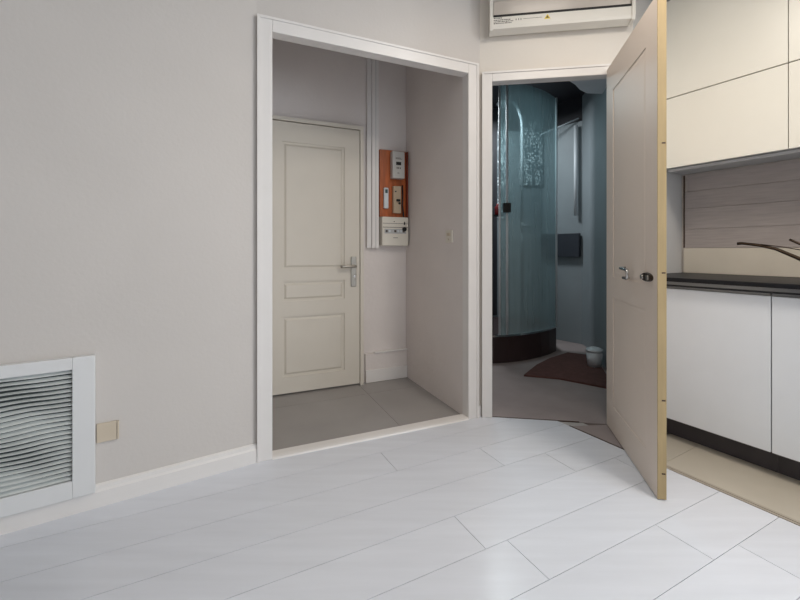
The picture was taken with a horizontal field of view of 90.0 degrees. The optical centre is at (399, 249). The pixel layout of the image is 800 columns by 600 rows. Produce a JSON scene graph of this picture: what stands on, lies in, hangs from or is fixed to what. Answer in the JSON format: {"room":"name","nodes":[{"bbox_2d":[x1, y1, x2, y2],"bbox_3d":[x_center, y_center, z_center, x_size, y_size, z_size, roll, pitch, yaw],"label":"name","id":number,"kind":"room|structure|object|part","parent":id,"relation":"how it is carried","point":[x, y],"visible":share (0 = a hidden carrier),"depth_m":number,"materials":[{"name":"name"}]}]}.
{"room":"studio apartment","nodes":[
{"label":"studio apartment","id":0,"kind":"room"},
{"bbox_2d":[0,0,256,483],"bbox_3d":[-2.403,-0.265,0.932,4.004,2.850,0.050,0,0,-33],"label":"wall","id":1,"kind":"structure","parent":0,"point":[128,128],"depth_m":1.74,"materials":[{"name":"white paint"}]},
{"bbox_2d":[0,354,95,517],"bbox_3d":[-1.573,0.708,1.428,0.775,0.560,0.034,0,0,-33],"label":"air vent","id":2,"kind":"object","parent":1,"relation":"in","point":[48,406],"visible":1,"depth_m":1.55,"materials":[{"name":"white metal"}]},
{"bbox_2d":[97,420,118,442],"bbox_3d":[-1.221,0.759,1.672,0.076,0.078,0.012,0,0,-33],"label":"power outlet","id":3,"kind":"object","parent":1,"relation":"attached to","point":[107,431],"visible":1,"depth_m":1.67,"materials":[{"name":"beige plastic"}]},
{"bbox_2d":[0,443,256,534],"bbox_3d":[-2.377,1.014,0.908,3.980,0.092,0.018,0,0,-33],"label":"baseboard","id":4,"kind":"structure","parent":1,"relation":"attached to","point":[142,483],"depth_m":1.72,"materials":[{"name":"white wood"}]},
{"bbox_2d":[272,38,405,381],"bbox_3d":[-0.725,-0.265,3.069,1.649,2.850,0.100,0,0,-24],"label":"wall","id":5,"kind":"structure","parent":0,"point":[309,82],"depth_m":3.21,"materials":[{"name":"paint"}]},
{"bbox_2d":[272,115,363,394],"bbox_3d":[-0.651,0.045,2.991,0.795,2.030,0.100,0,0,-24],"label":"door","id":6,"kind":"structure","parent":5,"relation":"in","point":[318,166],"depth_m":3.01,"materials":[{"name":"paint"}]},
{"bbox_3d":[-0.399,0.127,3.076,0.129,0.024,0.050,0,0,-24],"label":"lever","id":7,"kind":"part","parent":6,"relation":"part of","materials":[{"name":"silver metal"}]},
{"bbox_3d":[-0.362,0.168,3.123,0.044,0.235,0.010,0,0,-24],"label":"handle plate","id":8,"kind":"part","parent":6,"relation":"part of","materials":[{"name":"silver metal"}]},
{"bbox_2d":[366,58,378,247],"bbox_3d":[-0.222,-0.850,3.211,0.094,1.670,0.046,0,0,-24],"label":"pipe","id":9,"kind":"object","parent":5,"relation":"attached to","point":[372,65],"visible":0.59,"depth_m":3.20,"materials":[{"name":"white plastic"}]},
{"bbox_2d":[365,348,406,382],"bbox_3d":[-0.110,0.940,3.268,0.364,0.240,0.032,0,0,-24],"label":"baseboard","id":10,"kind":"structure","parent":5,"relation":"attached to","point":[382,365],"depth_m":3.26,"materials":[{"name":"paint"}]},
{"bbox_2d":[379,149,407,245],"bbox_3d":[-0.046,-0.425,3.264,0.242,0.780,0.092,0,0,-24],"label":"board","id":11,"kind":"object","parent":5,"relation":"attached to","point":[393,165],"visible":0.98,"depth_m":3.25,"materials":[{"name":"brown wood"}]},
{"bbox_2d":[392,186,400,213],"bbox_3d":[-0.028,-0.410,3.271,0.067,0.220,0.035,0,0,-24],"label":"switch","id":12,"kind":"object","parent":11,"relation":"attached to","point":[396,190],"depth_m":3.25,"materials":[{"name":"plastic"}]},
{"bbox_3d":[0.052,-0.532,3.328,0.012,0.555,0.054,0,0,-24],"label":"panel","id":13,"kind":"part","parent":11,"relation":"part of","materials":[{"name":"brown wood"}]},
{"bbox_2d":[257,0,479,404],"bbox_3d":[-0.110,-0.265,2.308,1.365,2.850,0.050,0,0,-24],"label":"wall","id":14,"kind":"structure","parent":0,"point":[450,28],"depth_m":2.35,"materials":[{"name":"white paint"}]},
{"bbox_2d":[257,13,610,462],"bbox_3d":[0.329,-0.059,2.238,2.101,2.237,0.533,0,0,-24],"label":"door frame","id":15,"kind":"structure","parent":14,"relation":"attached to","point":[268,27],"depth_m":2.46,"materials":[{"name":"white wood"}]},
{"bbox_2d":[0,339,799,599],"bbox_3d":[0.366,1.070,1.163,8.852,0.020,7.574,0,0,0],"label":"floor","id":16,"kind":"structure","parent":0,"point":[558,510],"depth_m":1.56,"materials":[{"name":"white tile"}]},
{"bbox_2d":[272,414,468,459],"bbox_3d":[-0.123,1.054,2.294,1.174,0.012,0.080,0,0,-24],"label":"threshold","id":17,"kind":"object","parent":16,"relation":"on","point":[311,447],"visible":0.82,"depth_m":2.25,"materials":[{"name":"white stone"}]},
{"bbox_2d":[492,85,557,362],"bbox_3d":[0.990,-0.270,4.293,1.380,2.660,1.135,0,0,0],"label":"shower enclosure","id":18,"kind":"object","parent":16,"relation":"on","point":[513,340],"visible":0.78,"depth_m":3.86,"materials":[{"name":"teal glass"},{"name":"dark brown plastic"},{"name":"chrome"}]},
{"bbox_2d":[492,151,503,331],"bbox_3d":[0.959,-0.086,3.950,0.112,1.800,0.100,0,0,0],"label":"rack","id":19,"kind":"object","parent":18,"relation":"on","point":[492,151],"visible":0.54,"depth_m":3.97,"materials":[{"name":"silver metal"}]},
{"bbox_2d":[495,204,498,214],"bbox_3d":[0.965,-0.401,3.950,0.060,0.110,0.058,0,0,0],"label":"bottle","id":20,"kind":"object","parent":19,"relation":"on","point":[497,205],"visible":0.74,"depth_m":3.93,"materials":[{"name":"plastic"}]},
{"bbox_3d":[1.000,-0.395,3.740,0.070,0.090,0.030,0,0,0],"label":"door handle","id":21,"kind":"part","parent":18,"relation":"part of","materials":[{"name":"black plastic"}]},
{"bbox_2d":[496,99,535,321],"bbox_3d":[1.310,-0.437,4.490,0.460,2.502,0.180,0,0,0],"label":"shower column","id":22,"kind":"structure","parent":18,"relation":"on","point":[503,101],"depth_m":4.54,"materials":[{"name":"metal"}]},
{"bbox_3d":[1.004,0.806,3.900,1.409,0.017,0.269,0,0,-17],"label":"rail","id":23,"kind":"part","parent":18,"relation":"part of","materials":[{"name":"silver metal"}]},
{"bbox_2d":[492,416,623,449],"bbox_3d":[0.968,1.060,2.416,0.773,0.005,0.247,0,0,36],"label":"threshold","id":24,"kind":"object","parent":16,"relation":"on","point":[492,416],"visible":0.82,"depth_m":2.47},
{"bbox_2d":[524,352,606,388],"bbox_3d":[1.572,1.055,3.621,0.667,0.014,0.980,0,0,30],"label":"bath mat","id":25,"kind":"object","parent":16,"relation":"on","point":[571,367],"visible":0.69,"depth_m":3.45,"materials":[{"name":"brown fabric"}]},
{"bbox_2d":[586,346,602,367],"bbox_3d":[1.760,0.965,3.620,0.148,0.165,0.148,0,0,18],"label":"waste bin","id":26,"kind":"object","parent":25,"relation":"on","point":[594,355],"visible":1,"depth_m":3.57,"materials":[{"name":"white plastic"}]},
{"bbox_3d":[1.760,0.899,3.620,0.148,0.034,0.148,0,0,18],"label":"lid","id":27,"kind":"part","parent":26,"relation":"part of","materials":[{"name":"white plastic"}]},
{"bbox_2d":[667,286,777,472],"bbox_3d":[1.823,0.631,2.265,0.580,0.858,0.599,0,0,-30],"label":"base cabinet","id":28,"kind":"object","parent":16,"relation":"on","point":[719,342],"visible":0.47,"depth_m":2.04,"materials":[{"name":"laminate"}]},
{"bbox_3d":[1.582,0.207,2.123,0.018,0.010,0.596,0,0,-30],"label":"grip rail","id":29,"kind":"part","parent":28,"relation":"part of","materials":[{"name":"metal"}]},
{"bbox_2d":[667,465,799,525],"bbox_3d":[2.588,1.060,-0.224,0.030,0.006,5.390,0,0,-30],"label":"threshold","id":30,"kind":"object","parent":16,"relation":"on","point":[701,481],"depth_m":1.72,"materials":[{"name":"beige metal"}]},
{"bbox_2d":[772,294,799,480],"bbox_3d":[2.127,0.631,1.748,0.580,0.858,0.599,0,0,-30],"label":"base cabinet","id":31,"kind":"object","parent":16,"relation":"on","point":[785,308],"visible":0.98,"depth_m":1.82,"materials":[{"name":"laminate"}]},
{"bbox_3d":[1.886,0.207,1.606,0.018,0.010,0.596,0,0,-30],"label":"grip rail","id":32,"kind":"part","parent":31,"relation":"part of","materials":[{"name":"metal"}]},
{"bbox_3d":[2.432,0.631,1.231,0.580,0.858,0.599,0,0,-30],"label":"base cabinet","id":33,"kind":"object","parent":16,"relation":"on","visible":0},
{"bbox_2d":[667,272,799,295],"bbox_3d":[2.110,0.176,1.762,0.632,0.048,1.839,0,0,-30],"label":"countertop","id":34,"kind":"structure","parent":33,"relation":"on","point":[745,283],"depth_m":2.02,"materials":[{"name":"stone"}]},
{"bbox_2d":[737,238,799,260],"bbox_3d":[2.014,0.046,2.100,0.056,0.212,0.394,0,0,-30],"label":"tap","id":35,"kind":"object","parent":34,"relation":"on","point":[775,248],"visible":1,"depth_m":2.11,"materials":[{"name":"brown metal"}]},
{"bbox_3d":[2.063,0.012,2.015,0.012,0.144,0.154,0,0,-30],"label":"lever","id":36,"kind":"part","parent":35,"relation":"part of","materials":[{"name":"brown metal"}]},
{"bbox_2d":[406,66,462,413],"bbox_3d":[0.261,-0.265,3.030,0.120,2.850,0.970,0,0,-24],"label":"wall","id":37,"kind":"structure","parent":0,"point":[434,100],"depth_m":2.92,"materials":[{"name":"paint"}]},
{"bbox_2d":[446,230,452,242],"bbox_3d":[0.331,-0.092,2.705,0.015,0.084,0.084,0,0,-24],"label":"light switch","id":38,"kind":"object","parent":37,"relation":"attached to","point":[449,233],"visible":1,"depth_m":2.69,"materials":[{"name":"plastic"}]},
{"bbox_2d":[492,96,581,343],"bbox_3d":[0.783,-0.380,4.924,2.757,2.920,0.410,0,0,9],"label":"wall","id":39,"kind":"structure","parent":0,"point":[539,201],"depth_m":4.87,"materials":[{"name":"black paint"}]},
{"bbox_2d":[492,111,496,314],"bbox_3d":[0.819,-0.452,4.902,0.738,2.500,0.015,0,0,0],"label":"wall panel","id":40,"kind":"object","parent":39,"relation":"attached to","point":[494,113],"visible":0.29,"depth_m":4.89,"materials":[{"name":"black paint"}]},
{"bbox_2d":[497,110,505,217],"bbox_3d":[1.252,-1.050,4.905,0.115,1.320,0.020,0,0,0],"label":"mosaic panel","id":41,"kind":"object","parent":39,"relation":"attached to","point":[503,112],"visible":0.64,"depth_m":4.89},
{"bbox_2d":[519,116,542,185],"bbox_3d":[1.600,-1.215,4.890,0.280,0.850,0.020,0,0,0],"label":"mosaic panel","id":42,"kind":"object","parent":39,"relation":"attached to","point":[533,125],"visible":0.86,"depth_m":4.88,"materials":[{"name":"tile"}]},
{"bbox_2d":[541,117,578,134],"bbox_3d":[1.840,-1.425,4.620,0.417,0.145,0.016,0,0,29],"label":"trim","id":43,"kind":"structure","parent":39,"relation":"attached to","point":[578,117],"depth_m":4.60,"materials":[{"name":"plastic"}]},
{"bbox_2d":[541,233,580,256],"bbox_3d":[1.877,-0.055,4.690,0.044,0.270,0.475,0,0,-38],"label":"wall box","id":44,"kind":"object","parent":39,"relation":"attached to","point":[569,244],"visible":1,"depth_m":4.64,"materials":[{"name":"plastic"}]},
{"bbox_2d":[574,125,577,215],"bbox_3d":[1.990,-0.900,4.530,0.040,1.020,0.040,0,0,0],"label":"trim","id":45,"kind":"structure","parent":39,"relation":"attached to","point":[575,126],"depth_m":4.52,"materials":[{"name":"white plastic"}]},
{"bbox_2d":[492,81,584,107],"bbox_3d":[0.600,-1.790,3.767,3.200,0.100,2.506,0,0,0],"label":"ceiling","id":46,"kind":"structure","parent":0,"point":[531,95],"depth_m":4.45,"materials":[{"name":"black paint"}]},
{"bbox_2d":[480,0,632,415],"bbox_3d":[0.967,-0.265,2.512,0.944,2.850,0.050,0,0,9],"label":"wall","id":47,"kind":"structure","parent":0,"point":[599,45],"depth_m":2.50,"materials":[{"name":"beige paint"}]},
{"bbox_2d":[489,0,635,36],"bbox_3d":[0.966,-1.490,2.432,0.826,0.311,0.108,0,0,9],"label":"air conditioner","id":48,"kind":"object","parent":47,"relation":"attached to","point":[506,17],"visible":1,"depth_m":2.40,"materials":[{"name":"plastic"}]},
{"bbox_2d":[494,17,538,23],"bbox_3d":[0.713,-1.398,2.423,0.284,0.037,0.001,0,0,8],"label":"print","id":49,"kind":"object","parent":48,"relation":"attached to","point":[501,17],"depth_m":2.44},
{"bbox_2d":[570,79,606,93],"bbox_3d":[1.350,-1.562,3.072,0.571,0.345,1.228,0,0,20],"label":"ceiling","id":50,"kind":"structure","parent":0,"point":[598,86],"depth_m":3.38,"materials":[{"name":"white paint"}]},
{"bbox_2d":[582,87,606,370],"bbox_3d":[1.837,-0.380,3.538,0.151,2.920,2.035,0,0,17],"label":"wall","id":51,"kind":"structure","parent":0,"point":[594,106],"depth_m":4.09,"materials":[{"name":"white paint"}]},
{"bbox_2d":[633,0,681,272],"bbox_3d":[1.641,-0.265,2.608,0.587,2.850,0.088,0,0,-30],"label":"wall","id":52,"kind":"structure","parent":0,"point":[674,181],"depth_m":2.66,"materials":[{"name":"white paint"}]},
{"bbox_2d":[607,0,666,499],"bbox_3d":[1.177,-0.018,2.067,0.078,2.145,0.761,0,0,14],"label":"door","id":53,"kind":"structure","parent":52,"relation":"in","point":[637,76],"depth_m":1.93,"materials":[{"name":"paint"}]},
{"bbox_3d":[1.151,0.118,2.041,0.038,0.063,0.136,0,0,13],"label":"lever","id":54,"kind":"part","parent":53,"relation":"part of","materials":[{"name":"silver metal"}]},
{"bbox_3d":[1.099,0.123,1.798,0.013,0.024,0.077,0,0,13],"label":"latch knob","id":55,"kind":"part","parent":53,"relation":"part of","materials":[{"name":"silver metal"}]},
{"bbox_3d":[1.111,0.122,1.803,0.009,0.042,0.132,0,0,13],"label":"lock plate","id":56,"kind":"part","parent":53,"relation":"part of","materials":[{"name":"brown metal"}]},
{"bbox_2d":[682,158,799,277],"bbox_3d":[3.401,-0.265,0.295,0.099,2.850,5.860,0,0,-30],"label":"wall","id":57,"kind":"structure","parent":0,"point":[796,158],"depth_m":2.54,"materials":[{"name":"white paint"}]},
{"bbox_2d":[667,0,789,99],"bbox_3d":[1.926,-1.238,2.355,0.348,0.602,0.628,0,0,-30],"label":"upper cabinet","id":58,"kind":"object","parent":57,"relation":"attached to","point":[710,43],"visible":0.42,"depth_m":2.23,"materials":[{"name":"beige wood"}]},
{"bbox_2d":[667,64,799,174],"bbox_3d":[1.926,-0.720,2.355,0.348,0.429,0.628,0,0,-30],"label":"upper cabinet","id":59,"kind":"object","parent":57,"relation":"attached to","point":[746,116],"visible":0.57,"depth_m":2.21,"materials":[{"name":"beige wood"}]},
{"bbox_2d":[683,159,799,276],"bbox_3d":[2.374,-0.175,1.924,0.018,0.654,1.810,0,0,-31],"label":"backsplash","id":60,"kind":"structure","parent":57,"relation":"attached to","point":[700,254],"depth_m":2.42,"materials":[{"name":"grey tile"}]},
{"bbox_2d":[789,60,799,149],"bbox_3d":[2.246,-0.720,1.812,0.348,0.429,0.628,0,0,-30],"label":"upper cabinet","id":61,"kind":"object","parent":57,"relation":"attached to","point":[794,67],"visible":1,"depth_m":1.98,"materials":[{"name":"beige wood"}]},
{"bbox_2d":[669,149,799,171],"bbox_3d":[2.142,-0.497,1.759,0.017,0.016,1.760,0,0,-30],"label":"rail","id":62,"kind":"object","parent":61,"relation":"attached to","point":[796,150],"visible":1,"depth_m":2.21,"materials":[{"name":"grey metal"}]},
{"bbox_2d":[789,0,799,62],"bbox_3d":[2.246,-1.238,1.812,0.348,0.602,0.628,0,0,-30],"label":"upper cabinet","id":63,"kind":"object","parent":57,"relation":"attached to","point":[794,5],"visible":1,"depth_m":1.98,"materials":[{"name":"beige wood"}]}
]}

